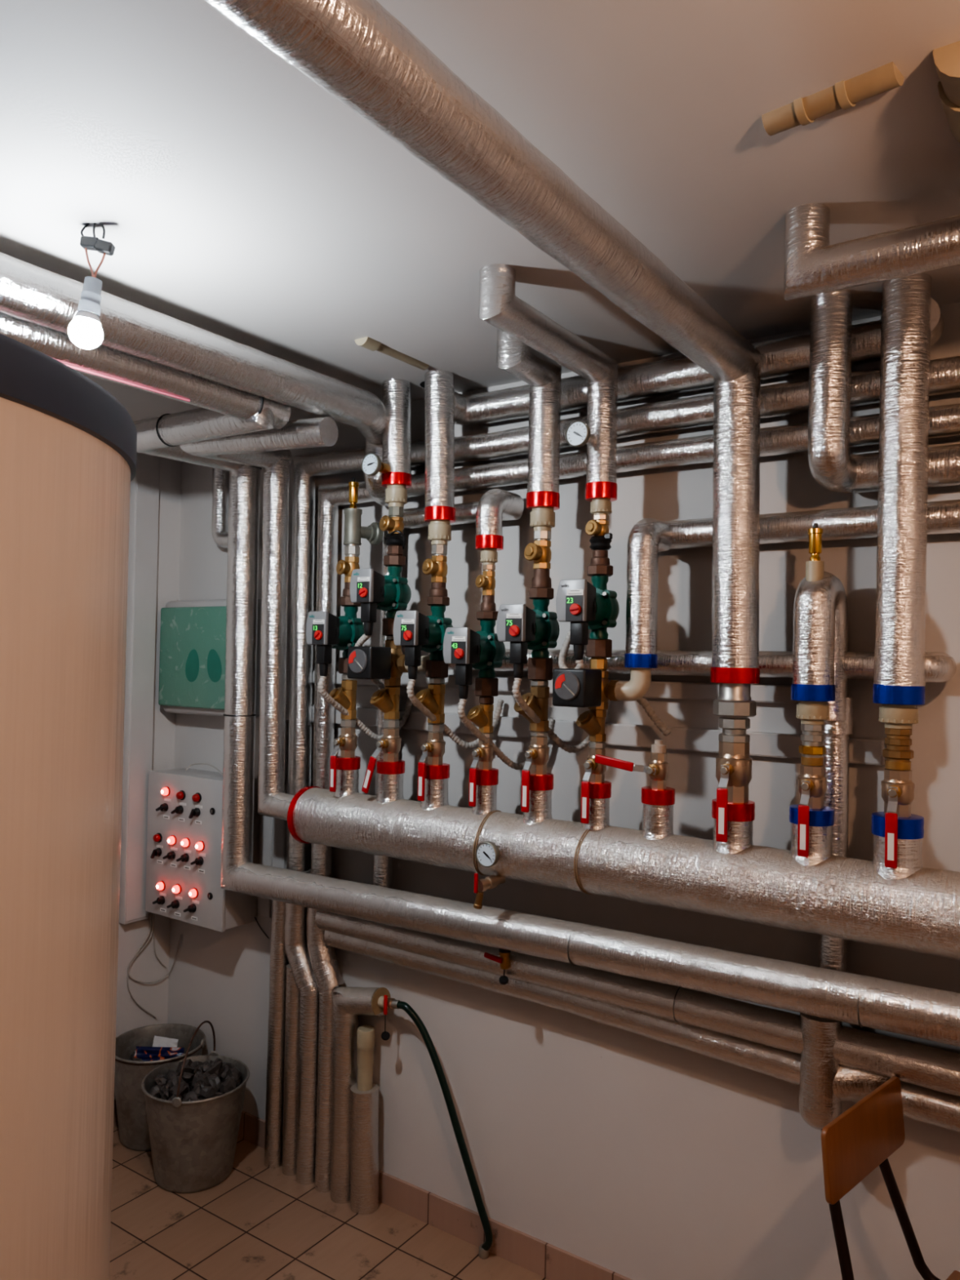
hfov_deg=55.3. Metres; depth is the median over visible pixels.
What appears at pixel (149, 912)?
loose wire
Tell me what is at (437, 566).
valve
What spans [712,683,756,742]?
coupling
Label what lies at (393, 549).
threaded nipple
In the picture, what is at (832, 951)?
insulated pipe
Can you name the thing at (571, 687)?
actuator
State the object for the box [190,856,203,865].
switch
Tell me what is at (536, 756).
valve
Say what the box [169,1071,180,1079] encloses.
lump
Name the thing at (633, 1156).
wall
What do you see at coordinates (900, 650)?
insulated pipe
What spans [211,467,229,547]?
insulated pipe
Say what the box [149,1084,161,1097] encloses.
lump
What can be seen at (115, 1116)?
baseboard
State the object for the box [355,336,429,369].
pipe stub
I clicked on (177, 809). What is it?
switch
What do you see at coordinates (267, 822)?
duct
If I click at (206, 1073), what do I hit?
lump
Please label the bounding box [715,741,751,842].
valve
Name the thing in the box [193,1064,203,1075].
lump
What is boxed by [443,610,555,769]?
pump
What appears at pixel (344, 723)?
threaded nipple
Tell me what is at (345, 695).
strainer
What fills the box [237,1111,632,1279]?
baseboard
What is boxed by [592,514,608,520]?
threaded nipple
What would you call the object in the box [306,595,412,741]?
pump
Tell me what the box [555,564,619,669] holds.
pump
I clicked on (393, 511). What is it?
threaded nipple
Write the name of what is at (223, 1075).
lump
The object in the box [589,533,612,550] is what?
wrap
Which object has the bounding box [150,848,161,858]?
switch
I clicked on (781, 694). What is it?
cable trunking
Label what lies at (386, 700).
strainer
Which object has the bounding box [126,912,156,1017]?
loose wire
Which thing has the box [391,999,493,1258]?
garden hose
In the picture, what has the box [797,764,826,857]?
valve
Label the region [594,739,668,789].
valve
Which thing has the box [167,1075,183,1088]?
lump
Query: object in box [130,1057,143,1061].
lump
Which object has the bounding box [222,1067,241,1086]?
lump
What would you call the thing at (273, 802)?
insulated pipe
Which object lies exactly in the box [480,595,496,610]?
adapter
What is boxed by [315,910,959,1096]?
insulated pipe
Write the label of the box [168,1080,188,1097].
lump
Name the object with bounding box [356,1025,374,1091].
stub
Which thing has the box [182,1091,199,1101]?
lump
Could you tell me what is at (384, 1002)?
handle
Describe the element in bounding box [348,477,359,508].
air vent
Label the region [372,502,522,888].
insulated pipe
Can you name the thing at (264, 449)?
insulated pipe
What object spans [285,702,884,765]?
cable trunking
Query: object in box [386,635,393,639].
threaded nipple
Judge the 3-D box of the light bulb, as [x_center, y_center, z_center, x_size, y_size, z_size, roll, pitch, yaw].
[-0.720,-0.657,1.690,0.072,0.239,0.064,0,-1,34]
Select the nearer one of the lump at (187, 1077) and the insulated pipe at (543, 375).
the insulated pipe at (543, 375)
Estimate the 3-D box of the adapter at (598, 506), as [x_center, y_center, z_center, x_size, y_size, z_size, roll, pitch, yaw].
[0.300,-0.336,2.268,0.053,0.065,0.053,0,-1,34]
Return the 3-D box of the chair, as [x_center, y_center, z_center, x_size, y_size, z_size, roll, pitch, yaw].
[0.925,1.310,1.612,0.375,0.824,0.547,2,-2,-44]
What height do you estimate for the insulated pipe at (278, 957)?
0.901 m
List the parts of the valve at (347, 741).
lever, stem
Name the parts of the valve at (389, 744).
lever, stem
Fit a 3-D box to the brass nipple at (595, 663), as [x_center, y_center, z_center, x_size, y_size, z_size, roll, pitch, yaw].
[0.292,0.059,2.260,0.042,0.044,0.042,0,-1,34]
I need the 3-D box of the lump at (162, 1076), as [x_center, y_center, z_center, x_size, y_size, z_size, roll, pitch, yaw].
[-1.036,1.438,2.985,0.045,0.040,0.033,1,-1,0]
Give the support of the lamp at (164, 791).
on the control panel
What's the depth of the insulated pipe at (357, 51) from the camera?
1.30 m
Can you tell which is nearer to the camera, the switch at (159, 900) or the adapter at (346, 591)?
the adapter at (346, 591)
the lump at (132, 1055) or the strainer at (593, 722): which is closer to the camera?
the strainer at (593, 722)
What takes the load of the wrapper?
in the metal bucket at (133, 1126)
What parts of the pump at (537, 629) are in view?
display panel, setting knob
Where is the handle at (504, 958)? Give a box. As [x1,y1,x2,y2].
[484,948,511,968]
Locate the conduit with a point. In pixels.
(642, 701)
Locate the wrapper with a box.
[133,1046,184,1061]
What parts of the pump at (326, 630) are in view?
display panel, setting knob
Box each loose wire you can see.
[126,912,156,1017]
[127,911,181,982]
[152,913,167,968]
[185,763,222,775]
[254,916,269,938]
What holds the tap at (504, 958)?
attached to the insulated pipe at (918, 1064)
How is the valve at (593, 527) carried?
on the wrap at (597, 542)
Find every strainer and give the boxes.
[328,680,356,719]
[369,686,399,719]
[412,684,445,724]
[466,703,493,733]
[514,686,549,732]
[576,709,606,742]
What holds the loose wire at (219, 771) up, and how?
on the control panel
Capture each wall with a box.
[114,457,182,1099]
[167,301,959,1279]
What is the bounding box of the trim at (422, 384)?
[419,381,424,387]
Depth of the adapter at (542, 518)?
2.34 m
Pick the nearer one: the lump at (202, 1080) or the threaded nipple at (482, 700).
the threaded nipple at (482, 700)
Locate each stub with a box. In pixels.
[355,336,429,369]
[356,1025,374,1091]
[761,61,904,135]
[933,40,959,142]
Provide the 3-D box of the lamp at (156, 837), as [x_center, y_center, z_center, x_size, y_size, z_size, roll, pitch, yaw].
[-1.137,0.696,3.218,0.027,0.027,0.018,0,-1,34]
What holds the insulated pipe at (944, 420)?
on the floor
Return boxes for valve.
[329,727,357,791]
[336,555,359,582]
[361,728,401,793]
[379,515,404,533]
[384,640,408,686]
[417,732,445,801]
[422,555,447,582]
[468,737,494,806]
[475,570,495,595]
[520,735,549,812]
[524,539,551,568]
[580,748,606,823]
[585,520,608,536]
[587,670,618,710]
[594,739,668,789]
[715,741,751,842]
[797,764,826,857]
[880,768,915,868]
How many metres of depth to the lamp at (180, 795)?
3.15 m
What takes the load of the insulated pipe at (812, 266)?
attached to the ceiling
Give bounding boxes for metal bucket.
[114,1023,205,1151]
[141,1020,249,1193]
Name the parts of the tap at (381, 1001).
cap chain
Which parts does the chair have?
backrest, seat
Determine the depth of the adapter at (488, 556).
2.43 m
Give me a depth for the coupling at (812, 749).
1.95 m
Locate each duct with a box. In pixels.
[119,452,159,924]
[258,814,273,918]
[271,720,288,916]
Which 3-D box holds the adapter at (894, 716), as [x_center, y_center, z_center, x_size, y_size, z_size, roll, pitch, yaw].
[0.856,0.144,1.872,0.074,0.070,0.074,0,-1,34]
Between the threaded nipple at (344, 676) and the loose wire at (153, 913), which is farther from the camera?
the loose wire at (153, 913)
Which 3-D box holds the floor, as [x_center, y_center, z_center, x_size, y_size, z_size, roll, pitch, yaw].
[-0.586,1.728,0.770,4.150,0.100,3.900,0,-1,34]
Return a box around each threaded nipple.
[340,719,355,728]
[342,673,356,679]
[344,543,359,557]
[383,719,399,728]
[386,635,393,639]
[387,544,403,555]
[388,506,403,517]
[427,723,444,733]
[429,677,444,684]
[431,544,447,555]
[479,696,493,704]
[482,564,495,571]
[482,733,493,738]
[529,731,547,737]
[531,680,548,686]
[533,530,551,540]
[588,741,605,749]
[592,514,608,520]
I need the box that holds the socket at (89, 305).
[77,276,102,317]
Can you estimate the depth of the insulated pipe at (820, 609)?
1.94 m
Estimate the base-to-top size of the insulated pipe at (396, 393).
0.302 m
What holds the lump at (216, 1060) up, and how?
in the metal bucket at (193, 1143)
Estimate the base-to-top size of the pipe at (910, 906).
0.282 m
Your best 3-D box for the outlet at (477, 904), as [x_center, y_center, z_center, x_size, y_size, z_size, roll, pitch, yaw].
[-0.004,0.655,2.308,0.028,0.043,0.022,0,-1,34]
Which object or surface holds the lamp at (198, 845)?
on the control panel
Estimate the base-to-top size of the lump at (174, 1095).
0.058 m
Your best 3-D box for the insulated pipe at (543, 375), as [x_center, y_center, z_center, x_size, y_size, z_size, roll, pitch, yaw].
[0.123,-0.542,2.275,0.087,0.403,0.287,1,-1,25]
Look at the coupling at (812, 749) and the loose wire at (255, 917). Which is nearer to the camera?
the coupling at (812, 749)
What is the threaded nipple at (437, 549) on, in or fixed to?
on the valve at (437, 566)
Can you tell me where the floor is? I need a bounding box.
[109,1124,549,1279]
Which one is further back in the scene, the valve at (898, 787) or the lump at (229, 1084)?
the lump at (229, 1084)
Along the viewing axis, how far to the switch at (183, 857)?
3.13 m
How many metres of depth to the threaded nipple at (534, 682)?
2.33 m
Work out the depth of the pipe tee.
2.72 m
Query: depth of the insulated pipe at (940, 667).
2.19 m
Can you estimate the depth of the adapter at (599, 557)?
2.25 m
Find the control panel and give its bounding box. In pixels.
[145,768,259,932]
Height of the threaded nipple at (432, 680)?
0.030 m
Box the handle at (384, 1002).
[377,995,395,1014]
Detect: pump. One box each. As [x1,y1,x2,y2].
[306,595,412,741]
[350,555,411,688]
[393,595,503,748]
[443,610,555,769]
[496,586,609,752]
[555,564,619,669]
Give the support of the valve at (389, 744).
on the pipe at (910, 906)
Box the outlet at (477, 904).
[473,891,484,909]
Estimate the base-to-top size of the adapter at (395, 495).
0.083 m
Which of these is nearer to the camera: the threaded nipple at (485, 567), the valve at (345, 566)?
the threaded nipple at (485, 567)
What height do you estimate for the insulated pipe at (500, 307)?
0.394 m
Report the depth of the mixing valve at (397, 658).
2.61 m
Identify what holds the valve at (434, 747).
on the pipe at (910, 906)
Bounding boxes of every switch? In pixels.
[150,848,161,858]
[152,895,164,904]
[155,803,168,811]
[162,850,175,859]
[166,899,179,908]
[170,805,183,813]
[176,853,189,862]
[183,903,196,912]
[188,808,199,818]
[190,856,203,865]
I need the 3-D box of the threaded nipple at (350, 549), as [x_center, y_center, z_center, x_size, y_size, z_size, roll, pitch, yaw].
[-0.381,-0.266,2.731,0.046,0.044,0.046,0,-1,34]
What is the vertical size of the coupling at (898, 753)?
0.095 m
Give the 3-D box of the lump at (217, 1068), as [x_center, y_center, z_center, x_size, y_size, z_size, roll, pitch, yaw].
[-0.870,1.415,3.009,0.048,0.068,0.075,0,-1,34]
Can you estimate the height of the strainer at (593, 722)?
0.081 m
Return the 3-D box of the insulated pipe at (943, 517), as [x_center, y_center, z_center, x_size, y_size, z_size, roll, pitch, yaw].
[1.280,-0.259,1.743,1.985,0.071,0.075,0,-1,34]
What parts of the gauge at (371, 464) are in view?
stem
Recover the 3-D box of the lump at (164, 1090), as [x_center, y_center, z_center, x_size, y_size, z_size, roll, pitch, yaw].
[-0.990,1.423,2.877,0.050,0.041,0.035,0,-1,34]
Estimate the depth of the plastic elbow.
2.18 m
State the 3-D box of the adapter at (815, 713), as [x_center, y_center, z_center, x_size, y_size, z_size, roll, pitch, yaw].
[0.715,0.145,1.968,0.067,0.069,0.067,0,-1,34]
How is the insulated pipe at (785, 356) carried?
attached to the wall at (633, 1156)
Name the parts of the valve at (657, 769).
lever, stem, plug cap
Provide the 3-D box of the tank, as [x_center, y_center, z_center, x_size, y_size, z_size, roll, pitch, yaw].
[-1.047,0.677,1.071,1.162,1.995,1.162,0,-1,34]
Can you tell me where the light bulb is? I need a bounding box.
[67,222,115,349]
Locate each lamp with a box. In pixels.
[152,834,159,841]
[155,881,163,890]
[160,787,168,795]
[167,836,174,844]
[172,884,179,893]
[176,791,183,799]
[180,838,188,847]
[188,888,196,897]
[191,793,199,801]
[195,841,203,850]
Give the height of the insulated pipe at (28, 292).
0.282 m
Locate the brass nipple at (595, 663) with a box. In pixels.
[589,657,607,670]
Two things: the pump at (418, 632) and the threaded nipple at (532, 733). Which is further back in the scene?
the pump at (418, 632)
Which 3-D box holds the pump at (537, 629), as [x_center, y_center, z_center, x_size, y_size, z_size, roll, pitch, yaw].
[0.176,0.080,2.354,0.331,0.427,0.126,2,-1,-37]
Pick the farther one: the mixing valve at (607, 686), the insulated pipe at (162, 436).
the insulated pipe at (162, 436)
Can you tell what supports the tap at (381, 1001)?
attached to the insulated pipe at (348, 1002)
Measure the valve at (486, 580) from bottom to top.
0.066 m
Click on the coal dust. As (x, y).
(189, 1083)
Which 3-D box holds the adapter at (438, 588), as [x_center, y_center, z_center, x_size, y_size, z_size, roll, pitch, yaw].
[-0.115,-0.139,2.545,0.051,0.043,0.052,0,-1,34]
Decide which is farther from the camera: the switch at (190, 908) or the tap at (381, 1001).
the switch at (190, 908)
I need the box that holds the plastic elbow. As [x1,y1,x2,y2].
[614,667,651,701]
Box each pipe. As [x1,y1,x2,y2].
[0,252,388,506]
[0,311,290,429]
[133,407,274,471]
[179,417,337,468]
[204,0,760,684]
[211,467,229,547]
[220,464,959,1046]
[257,455,294,821]
[264,899,288,1168]
[282,964,300,1176]
[284,355,959,1185]
[287,755,959,959]
[306,403,959,1192]
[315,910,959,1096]
[324,930,959,1132]
[330,986,383,1204]
[350,1082,378,1214]
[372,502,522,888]
[381,378,412,488]
[404,654,448,671]
[424,369,455,523]
[448,648,956,682]
[453,297,944,425]
[475,488,524,551]
[479,263,617,502]
[496,328,561,510]
[624,518,671,668]
[664,499,959,549]
[783,203,959,300]
[791,571,848,720]
[798,1013,888,1129]
[807,288,959,493]
[817,697,853,972]
[872,272,931,705]
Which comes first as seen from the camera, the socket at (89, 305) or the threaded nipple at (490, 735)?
the socket at (89, 305)
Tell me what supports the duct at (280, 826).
attached to the wall at (633, 1156)
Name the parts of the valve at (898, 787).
lever, stem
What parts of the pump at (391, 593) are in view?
display panel, setting knob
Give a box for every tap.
[371,987,395,1040]
[473,873,505,909]
[484,948,511,984]
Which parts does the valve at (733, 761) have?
lever, stem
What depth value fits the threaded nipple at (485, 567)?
2.44 m
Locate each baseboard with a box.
[113,1099,118,1126]
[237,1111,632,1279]
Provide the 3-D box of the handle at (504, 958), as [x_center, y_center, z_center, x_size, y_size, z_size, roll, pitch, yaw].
[0.049,0.842,2.445,0.070,0.060,0.036,0,-1,34]
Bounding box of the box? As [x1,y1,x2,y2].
[158,599,261,718]
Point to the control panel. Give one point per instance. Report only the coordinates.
(184, 827)
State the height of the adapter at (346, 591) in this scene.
0.046 m
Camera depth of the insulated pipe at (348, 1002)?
2.81 m
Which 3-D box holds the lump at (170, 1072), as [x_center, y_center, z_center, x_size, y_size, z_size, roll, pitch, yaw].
[-1.003,1.431,2.991,0.037,0.044,0.051,1,-1,-20]
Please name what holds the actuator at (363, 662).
attached to the mixing valve at (397, 658)
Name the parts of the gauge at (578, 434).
stem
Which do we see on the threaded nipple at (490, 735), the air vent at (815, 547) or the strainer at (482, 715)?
the strainer at (482, 715)
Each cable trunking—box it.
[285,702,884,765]
[286,669,798,703]
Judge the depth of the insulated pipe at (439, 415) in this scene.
2.52 m
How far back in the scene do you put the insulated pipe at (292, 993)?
2.95 m
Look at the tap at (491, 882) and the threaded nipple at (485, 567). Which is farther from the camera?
the threaded nipple at (485, 567)
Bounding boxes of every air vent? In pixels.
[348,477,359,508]
[807,523,822,560]
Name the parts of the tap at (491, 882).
handle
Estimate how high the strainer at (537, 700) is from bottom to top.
0.115 m
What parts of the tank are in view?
lid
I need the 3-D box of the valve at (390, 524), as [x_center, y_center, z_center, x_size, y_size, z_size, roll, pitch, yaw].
[-0.252,-0.329,2.630,0.073,0.053,0.048,2,-2,-43]
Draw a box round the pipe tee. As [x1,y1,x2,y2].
[343,507,383,545]
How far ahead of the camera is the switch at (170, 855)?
3.17 m
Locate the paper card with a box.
[152,1035,178,1047]
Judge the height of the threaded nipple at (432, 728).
0.037 m
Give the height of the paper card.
0.040 m
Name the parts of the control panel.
name plate, panel door, name plate, name plate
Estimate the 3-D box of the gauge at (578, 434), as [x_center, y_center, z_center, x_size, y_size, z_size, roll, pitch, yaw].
[0.255,-0.492,2.224,0.061,0.061,0.091,0,-1,34]
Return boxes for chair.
[821,1075,959,1279]
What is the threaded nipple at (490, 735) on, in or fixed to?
on the valve at (483, 754)
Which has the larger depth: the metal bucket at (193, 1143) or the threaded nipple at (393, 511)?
the metal bucket at (193, 1143)
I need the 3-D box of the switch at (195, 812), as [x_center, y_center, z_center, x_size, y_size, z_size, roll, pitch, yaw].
[-0.968,0.587,3.104,0.029,0.035,0.027,0,-1,34]
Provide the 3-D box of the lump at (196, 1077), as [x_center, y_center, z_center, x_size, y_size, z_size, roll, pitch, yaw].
[-0.908,1.417,2.937,0.043,0.053,0.029,0,-1,34]
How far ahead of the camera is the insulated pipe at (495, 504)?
2.43 m
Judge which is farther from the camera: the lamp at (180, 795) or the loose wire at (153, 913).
the loose wire at (153, 913)
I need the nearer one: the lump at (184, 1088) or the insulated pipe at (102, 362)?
the insulated pipe at (102, 362)
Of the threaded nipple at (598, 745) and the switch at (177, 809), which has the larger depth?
the switch at (177, 809)
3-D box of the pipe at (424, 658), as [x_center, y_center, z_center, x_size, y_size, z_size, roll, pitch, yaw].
[-0.147,0.061,2.607,0.077,0.058,0.120,0,-1,34]
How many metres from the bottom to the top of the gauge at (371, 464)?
0.061 m
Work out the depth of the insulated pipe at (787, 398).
2.90 m
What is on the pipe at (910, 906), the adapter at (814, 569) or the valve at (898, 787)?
the valve at (898, 787)
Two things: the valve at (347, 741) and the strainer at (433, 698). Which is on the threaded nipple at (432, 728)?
the strainer at (433, 698)
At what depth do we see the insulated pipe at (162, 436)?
2.52 m
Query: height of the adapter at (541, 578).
0.057 m
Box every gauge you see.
[361,453,389,475]
[475,840,499,866]
[565,420,595,447]
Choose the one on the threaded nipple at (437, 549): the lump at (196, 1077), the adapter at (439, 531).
the adapter at (439, 531)
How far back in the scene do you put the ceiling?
1.47 m
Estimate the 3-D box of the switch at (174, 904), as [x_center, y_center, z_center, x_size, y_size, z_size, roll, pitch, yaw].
[-1.057,0.911,3.154,0.035,0.029,0.027,0,-1,34]
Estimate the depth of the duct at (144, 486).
3.27 m
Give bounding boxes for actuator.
[347,646,391,679]
[552,668,601,707]
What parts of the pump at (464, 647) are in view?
display panel, setting knob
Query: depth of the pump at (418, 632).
2.47 m
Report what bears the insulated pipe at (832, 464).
attached to the ceiling
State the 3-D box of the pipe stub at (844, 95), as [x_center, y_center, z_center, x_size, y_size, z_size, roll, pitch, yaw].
[0.489,-0.761,1.277,0.182,0.052,0.053,0,-2,42]
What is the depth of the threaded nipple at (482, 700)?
2.43 m
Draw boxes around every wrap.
[384,530,405,549]
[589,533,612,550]
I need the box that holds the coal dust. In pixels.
[159,1077,242,1100]
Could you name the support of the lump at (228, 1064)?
in the metal bucket at (193, 1143)
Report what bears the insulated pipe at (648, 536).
on the plastic elbow
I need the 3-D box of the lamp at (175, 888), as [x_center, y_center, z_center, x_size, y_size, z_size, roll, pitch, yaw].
[-1.047,0.858,3.151,0.027,0.027,0.018,0,-1,34]
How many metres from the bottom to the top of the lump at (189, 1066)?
0.078 m
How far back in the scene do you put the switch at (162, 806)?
3.20 m
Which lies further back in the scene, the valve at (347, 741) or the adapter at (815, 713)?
the valve at (347, 741)
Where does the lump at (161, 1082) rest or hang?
in the metal bucket at (193, 1143)
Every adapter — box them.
[342,582,350,595]
[385,484,407,507]
[427,520,451,545]
[429,582,448,596]
[480,548,497,564]
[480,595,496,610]
[529,506,555,531]
[531,568,551,587]
[590,498,611,515]
[590,550,609,564]
[795,701,829,724]
[805,560,824,581]
[879,703,918,728]
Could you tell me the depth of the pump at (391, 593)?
2.55 m
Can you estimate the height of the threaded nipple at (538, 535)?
0.039 m
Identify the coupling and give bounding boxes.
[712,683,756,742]
[799,723,826,766]
[882,727,913,770]
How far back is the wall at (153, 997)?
3.38 m
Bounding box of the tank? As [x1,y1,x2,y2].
[0,333,137,1279]
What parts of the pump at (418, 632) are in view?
display panel, setting knob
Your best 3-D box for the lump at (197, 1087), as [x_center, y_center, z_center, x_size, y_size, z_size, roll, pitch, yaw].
[-0.892,1.417,2.883,0.032,0.040,0.060,2,-2,-42]
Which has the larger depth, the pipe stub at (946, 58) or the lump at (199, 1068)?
the lump at (199, 1068)
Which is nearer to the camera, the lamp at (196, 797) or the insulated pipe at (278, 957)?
the insulated pipe at (278, 957)
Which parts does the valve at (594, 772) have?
lever, stem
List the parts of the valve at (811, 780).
lever, stem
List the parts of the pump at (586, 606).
display panel, setting knob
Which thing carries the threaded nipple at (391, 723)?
on the valve at (389, 744)
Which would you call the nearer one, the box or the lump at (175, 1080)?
the lump at (175, 1080)
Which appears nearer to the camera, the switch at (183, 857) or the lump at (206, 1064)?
the lump at (206, 1064)
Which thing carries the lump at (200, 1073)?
in the metal bucket at (193, 1143)
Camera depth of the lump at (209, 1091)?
2.86 m
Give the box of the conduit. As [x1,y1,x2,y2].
[636,696,671,736]
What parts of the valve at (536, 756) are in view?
lever, stem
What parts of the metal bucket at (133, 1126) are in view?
wire handle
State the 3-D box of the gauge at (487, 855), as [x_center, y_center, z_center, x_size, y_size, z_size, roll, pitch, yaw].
[0.032,0.538,2.320,0.063,0.063,0.066,0,-1,34]
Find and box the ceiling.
[0,0,959,422]
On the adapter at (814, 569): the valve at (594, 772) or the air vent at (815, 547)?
the air vent at (815, 547)
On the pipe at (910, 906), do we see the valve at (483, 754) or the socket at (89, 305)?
the valve at (483, 754)
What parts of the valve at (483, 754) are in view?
lever, stem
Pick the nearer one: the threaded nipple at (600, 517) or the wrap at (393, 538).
the threaded nipple at (600, 517)
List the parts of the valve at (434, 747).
lever, stem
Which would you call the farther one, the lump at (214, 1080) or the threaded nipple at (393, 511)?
the lump at (214, 1080)
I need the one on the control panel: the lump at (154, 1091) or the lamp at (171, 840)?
the lamp at (171, 840)
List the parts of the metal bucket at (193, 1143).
wire handle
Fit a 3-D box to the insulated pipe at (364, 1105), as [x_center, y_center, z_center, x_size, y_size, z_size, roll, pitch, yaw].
[-0.352,1.544,2.791,0.096,0.357,0.087,0,-1,34]
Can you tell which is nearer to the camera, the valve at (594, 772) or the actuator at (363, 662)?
the valve at (594, 772)
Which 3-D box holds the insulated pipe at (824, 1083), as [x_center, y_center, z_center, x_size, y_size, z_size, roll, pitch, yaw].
[0.796,0.945,1.999,0.189,0.245,0.101,1,-1,15]
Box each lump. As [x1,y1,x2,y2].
[128,1051,135,1060]
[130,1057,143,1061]
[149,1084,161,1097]
[155,1074,167,1083]
[155,1077,166,1086]
[159,1084,168,1099]
[166,1069,175,1080]
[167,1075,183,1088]
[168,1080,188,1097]
[168,1093,182,1100]
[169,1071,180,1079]
[175,1058,197,1075]
[182,1071,194,1082]
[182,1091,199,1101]
[189,1072,199,1089]
[191,1082,201,1097]
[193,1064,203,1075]
[195,1071,203,1077]
[196,1074,211,1088]
[198,1085,222,1100]
[200,1060,212,1073]
[202,1071,211,1077]
[206,1061,224,1077]
[208,1073,221,1091]
[209,1058,222,1065]
[219,1062,231,1078]
[219,1077,235,1093]
[220,1065,229,1078]
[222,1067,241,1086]
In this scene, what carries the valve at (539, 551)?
on the adapter at (541, 578)
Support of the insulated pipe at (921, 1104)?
attached to the wall at (633, 1156)
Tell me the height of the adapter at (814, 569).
0.048 m
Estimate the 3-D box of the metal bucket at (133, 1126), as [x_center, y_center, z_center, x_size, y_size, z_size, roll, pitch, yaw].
[-1.124,1.549,3.184,0.319,0.332,0.319,2,-2,-44]
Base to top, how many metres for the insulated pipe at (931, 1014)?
1.407 m

